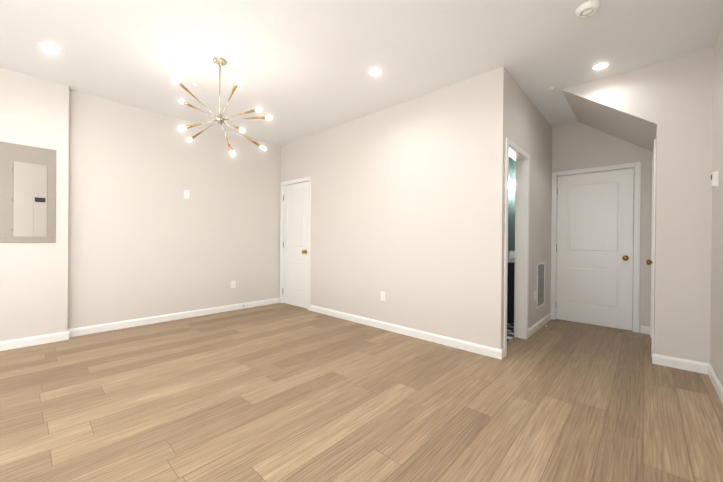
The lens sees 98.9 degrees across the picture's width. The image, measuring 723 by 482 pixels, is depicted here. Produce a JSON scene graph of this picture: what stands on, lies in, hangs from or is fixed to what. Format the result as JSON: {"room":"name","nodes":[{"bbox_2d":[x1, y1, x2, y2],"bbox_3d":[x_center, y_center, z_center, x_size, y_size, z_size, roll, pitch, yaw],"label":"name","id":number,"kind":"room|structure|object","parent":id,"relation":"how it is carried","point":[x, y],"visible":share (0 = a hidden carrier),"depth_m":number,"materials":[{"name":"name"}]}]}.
{"room":"empty living room","nodes":[
{"label":"empty living room","id":0,"kind":"room"},
{"bbox_2d":[0,67,68,341],"bbox_3d":[-4.325,-0.311,2.264,0.250,2.740,3.150,1,0,42],"label":"wall","id":1,"kind":"structure","parent":0,"point":[34,111],"depth_m":3.17,"materials":[{"name":"paint"}]},
{"bbox_2d":[0,141,55,242],"bbox_3d":[-3.359,-0.470,3.120,0.017,0.980,0.395,1,0,42],"label":"breaker panel","id":2,"kind":"object","parent":1,"relation":"attached to","point":[27,194],"visible":1,"depth_m":3.11,"materials":[{"name":"grey metal"}]},
{"bbox_2d":[0,297,279,350],"bbox_3d":[-3.314,1.020,3.264,0.112,0.090,5.700,1,0,42],"label":"baseboard","id":3,"kind":"structure","parent":1,"relation":"attached to","point":[55,337],"depth_m":3.75,"materials":[{"name":"white wood"}]},
{"bbox_2d":[67,89,280,328],"bbox_3d":[-2.346,-0.300,4.500,0.150,2.740,2.820,1,0,42],"label":"wall","id":4,"kind":"structure","parent":0,"point":[146,238],"depth_m":4.08,"materials":[{"name":"paint"}]},
{"bbox_2d":[184,190,188,197],"bbox_3d":[-2.426,-0.650,4.291,0.009,0.114,0.070,1,0,42],"label":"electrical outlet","id":5,"kind":"object","parent":4,"relation":"attached to","point":[186,193],"visible":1,"depth_m":4.29,"materials":[{"name":"white plastic"}]},
{"bbox_2d":[0,303,722,481],"bbox_3d":[-0.700,1.140,2.443,5.380,0.100,8.320,1,0,42],"label":"floor","id":6,"kind":"structure","parent":0,"point":[280,392],"depth_m":2.04,"materials":[{"name":"brown wood"}]},
{"bbox_2d":[507,322,514,342],"bbox_3d":[1.334,1.101,4.275,1.605,0.004,1.830,1,0,42],"label":"floor","id":7,"kind":"structure","parent":6,"relation":"on","point":[510,331],"depth_m":3.77,"materials":[{"name":"multicoloured tile"}]},
{"bbox_2d":[507,247,514,322],"bbox_3d":[1.994,0.589,4.518,0.953,1.039,0.575,1,0,42],"label":"bathroom vanity","id":8,"kind":"object","parent":7,"relation":"on","point":[510,286],"visible":0.17,"depth_m":4.16,"materials":[{"name":"wood"}]},
{"bbox_2d":[0,0,722,145],"bbox_3d":[-0.675,-1.710,2.436,5.380,0.120,8.320,1,0,42],"label":"ceiling","id":9,"kind":"structure","parent":0,"point":[298,68],"depth_m":2.64,"materials":[{"name":"paint"}]},
{"bbox_2d":[37,42,63,53],"bbox_3d":[-2.689,-1.666,2.680,0.166,0.004,0.166,1,0,42],"label":"recessed light","id":10,"kind":"object","parent":9,"relation":"in","point":[51,48],"visible":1,"depth_m":2.67,"materials":[{"name":"white plastic"}]},
{"bbox_2d":[174,57,271,155],"bbox_3d":[-1.314,-1.190,2.871,1.037,0.934,0.705,1,0,42],"label":"sputnik chandelier","id":11,"kind":"object","parent":9,"relation":"hanging from","point":[219,118],"visible":1,"depth_m":2.81,"materials":[{"name":"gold metal"}]},
{"bbox_2d":[367,67,383,76],"bbox_3d":[0.134,-1.642,3.009,0.166,0.004,0.166,1,0,42],"label":"recessed light","id":12,"kind":"object","parent":9,"relation":"in","point":[375,71],"visible":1,"depth_m":2.99,"materials":[{"name":"white plastic"}]},
{"bbox_2d":[575,0,600,18],"bbox_3d":[1.580,-1.609,2.160,0.144,0.041,0.144,1,0,42],"label":"smoke detector","id":13,"kind":"object","parent":9,"relation":"attached to","point":[587,9],"visible":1,"depth_m":2.13,"materials":[{"name":"white plastic"}]},
{"bbox_2d":[589,61,611,70],"bbox_3d":[2.221,-1.624,2.875,0.166,0.004,0.166,1,0,42],"label":"recessed light","id":14,"kind":"object","parent":9,"relation":"in","point":[600,66],"visible":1,"depth_m":2.87,"materials":[{"name":"white plastic"}]},
{"bbox_2d":[280,66,507,348],"bbox_3d":[-0.011,-0.279,4.192,3.710,2.740,0.120,1,0,42],"label":"wall","id":15,"kind":"structure","parent":0,"point":[408,207],"depth_m":3.52,"materials":[{"name":"paint"}]},
{"bbox_2d":[283,182,307,308],"bbox_3d":[-1.081,0.063,5.130,0.715,2.018,0.179,1,0,42],"label":"closet door","id":16,"kind":"structure","parent":15,"relation":"in","point":[295,256],"depth_m":5.11,"materials":[{"name":"white wood"}]},
{"bbox_2d":[280,176,310,309],"bbox_3d":[-1.058,0.034,5.149,0.834,2.092,0.152,1,0,42],"label":"door frame","id":17,"kind":"structure","parent":15,"relation":"attached to","point":[300,180],"depth_m":5.13,"materials":[{"name":"white wood"}]},
{"bbox_2d":[381,291,384,300],"bbox_3d":[0.265,0.685,3.847,0.070,0.114,0.009,1,0,42],"label":"outlet","id":18,"kind":"object","parent":15,"relation":"attached to","point":[382,296],"visible":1,"depth_m":3.85,"materials":[{"name":"white plastic"}]},
{"bbox_2d":[310,305,503,359],"bbox_3d":[0.259,1.050,3.849,2.853,0.090,0.013,1,0,42],"label":"baseboard","id":19,"kind":"structure","parent":15,"relation":"attached to","point":[456,343],"depth_m":3.48,"materials":[{"name":"white wood"}]},
{"bbox_2d":[508,157,515,250],"bbox_3d":[2.139,-0.262,5.138,1.605,2.740,0.520,1,0,42],"label":"wall","id":20,"kind":"structure","parent":0,"point":[511,207],"depth_m":4.67,"materials":[{"name":"teal paint"}]},
{"bbox_2d":[508,180,514,188],"bbox_3d":[2.224,-0.845,4.635,0.400,0.110,0.114,1,0,42],"label":"sconce","id":21,"kind":"object","parent":20,"relation":"attached to","point":[511,183],"visible":0.25,"depth_m":4.59,"materials":[{"name":"silver metal"}]},
{"bbox_2d":[507,73,551,328],"bbox_3d":[2.014,-0.260,3.736,0.105,2.740,1.958,1,0,42],"label":"wall","id":22,"kind":"structure","parent":0,"point":[529,129],"depth_m":3.79,"materials":[{"name":"paint"}]},
{"bbox_2d":[503,137,529,356],"bbox_3d":[1.591,0.062,3.277,0.137,2.092,0.799,1,0,42],"label":"door frame","id":23,"kind":"structure","parent":22,"relation":"attached to","point":[518,154],"depth_m":3.50,"materials":[{"name":"white wood"}]},
{"bbox_2d":[528,313,550,337],"bbox_3d":[2.305,1.067,3.983,0.013,0.090,1.190,1,0,42],"label":"baseboard","id":24,"kind":"structure","parent":22,"relation":"attached to","point":[543,321],"depth_m":3.88,"materials":[{"name":"white wood"}]},
{"bbox_2d":[536,261,544,308],"bbox_3d":[2.319,0.562,3.993,0.011,0.580,0.400,1,0,42],"label":"air vent","id":25,"kind":"object","parent":22,"relation":"in","point":[540,284],"visible":1,"depth_m":3.99,"materials":[{"name":"white metal"}]},
{"bbox_2d":[550,122,652,332],"bbox_3d":[3.151,-0.251,4.104,1.285,2.740,0.120,1,0,42],"label":"wall","id":26,"kind":"structure","parent":0,"point":[577,145],"depth_m":3.96,"materials":[{"name":"paint"}]},
{"bbox_2d":[556,168,633,330],"bbox_3d":[3.078,0.102,4.128,0.825,2.018,0.179,1,0,42],"label":"end door","id":27,"kind":"structure","parent":26,"relation":"in","point":[594,248],"depth_m":4.09,"materials":[{"name":"white wood"}]},
{"bbox_2d":[550,162,640,332],"bbox_3d":[3.102,0.073,4.147,0.944,2.092,0.152,1,0,42],"label":"door frame","id":28,"kind":"structure","parent":26,"relation":"attached to","point":[636,166],"depth_m":3.85,"materials":[{"name":"white wood"}]},
{"bbox_2d":[561,63,657,151],"bbox_3d":[2.824,-1.345,3.515,0.750,0.555,1.200,1,0,42],"label":"soffit","id":29,"kind":"structure","parent":0,"point":[623,106],"depth_m":3.08,"materials":[{"name":"paint"}]},
{"bbox_2d":[632,221,633,327],"bbox_3d":[3.280,-0.250,4.244,1.285,2.740,0.060,1,0,42],"label":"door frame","id":30,"kind":"structure","parent":0,"point":[633,241],"depth_m":3.99,"materials":[{"name":"white wood"}]},
{"bbox_2d":[654,137,655,305],"bbox_3d":[3.176,-0.248,3.268,0.120,2.740,1.080,1,0,42],"label":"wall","id":31,"kind":"structure","parent":0,"point":[655,215],"depth_m":2.94,"materials":[{"name":"paint"}]},
{"bbox_2d":[650,139,655,356],"bbox_3d":[3.146,0.075,3.239,0.152,2.092,0.884,1,0,42],"label":"door frame","id":32,"kind":"structure","parent":31,"relation":"attached to","point":[653,242],"depth_m":2.96,"materials":[{"name":"white wood"}]},
{"bbox_2d":[654,48,713,363],"bbox_3d":[2.896,-0.249,2.711,0.460,2.740,0.120,1,0,42],"label":"wall","id":33,"kind":"structure","parent":0,"point":[683,222],"depth_m":2.70,"materials":[{"name":"paint"}]},
{"bbox_2d":[652,349,703,373],"bbox_3d":[2.779,1.075,2.719,0.323,0.090,0.013,1,0,42],"label":"baseboard","id":34,"kind":"structure","parent":33,"relation":"attached to","point":[688,365],"depth_m":2.71,"materials":[{"name":"white wood"}]},
{"bbox_2d":[710,23,722,386],"bbox_3d":[0.752,-0.262,0.117,0.120,2.740,6.840,1,0,42],"label":"wall","id":35,"kind":"structure","parent":0,"point":[716,346],"depth_m":2.38,"materials":[{"name":"paint"}]},
{"bbox_2d":[704,363,722,404],"bbox_3d":[0.692,1.063,0.166,0.013,0.090,6.600,1,0,42],"label":"baseboard","id":36,"kind":"structure","parent":35,"relation":"attached to","point":[708,369],"depth_m":2.35,"materials":[{"name":"white wood"}]},
{"bbox_2d":[711,170,718,188],"bbox_3d":[2.758,-0.480,2.417,0.031,0.130,0.120,1,0,42],"label":"thermostat","id":37,"kind":"object","parent":35,"relation":"attached to","point":[715,179],"visible":1,"depth_m":2.38,"materials":[{"name":"white plastic"}]}
]}

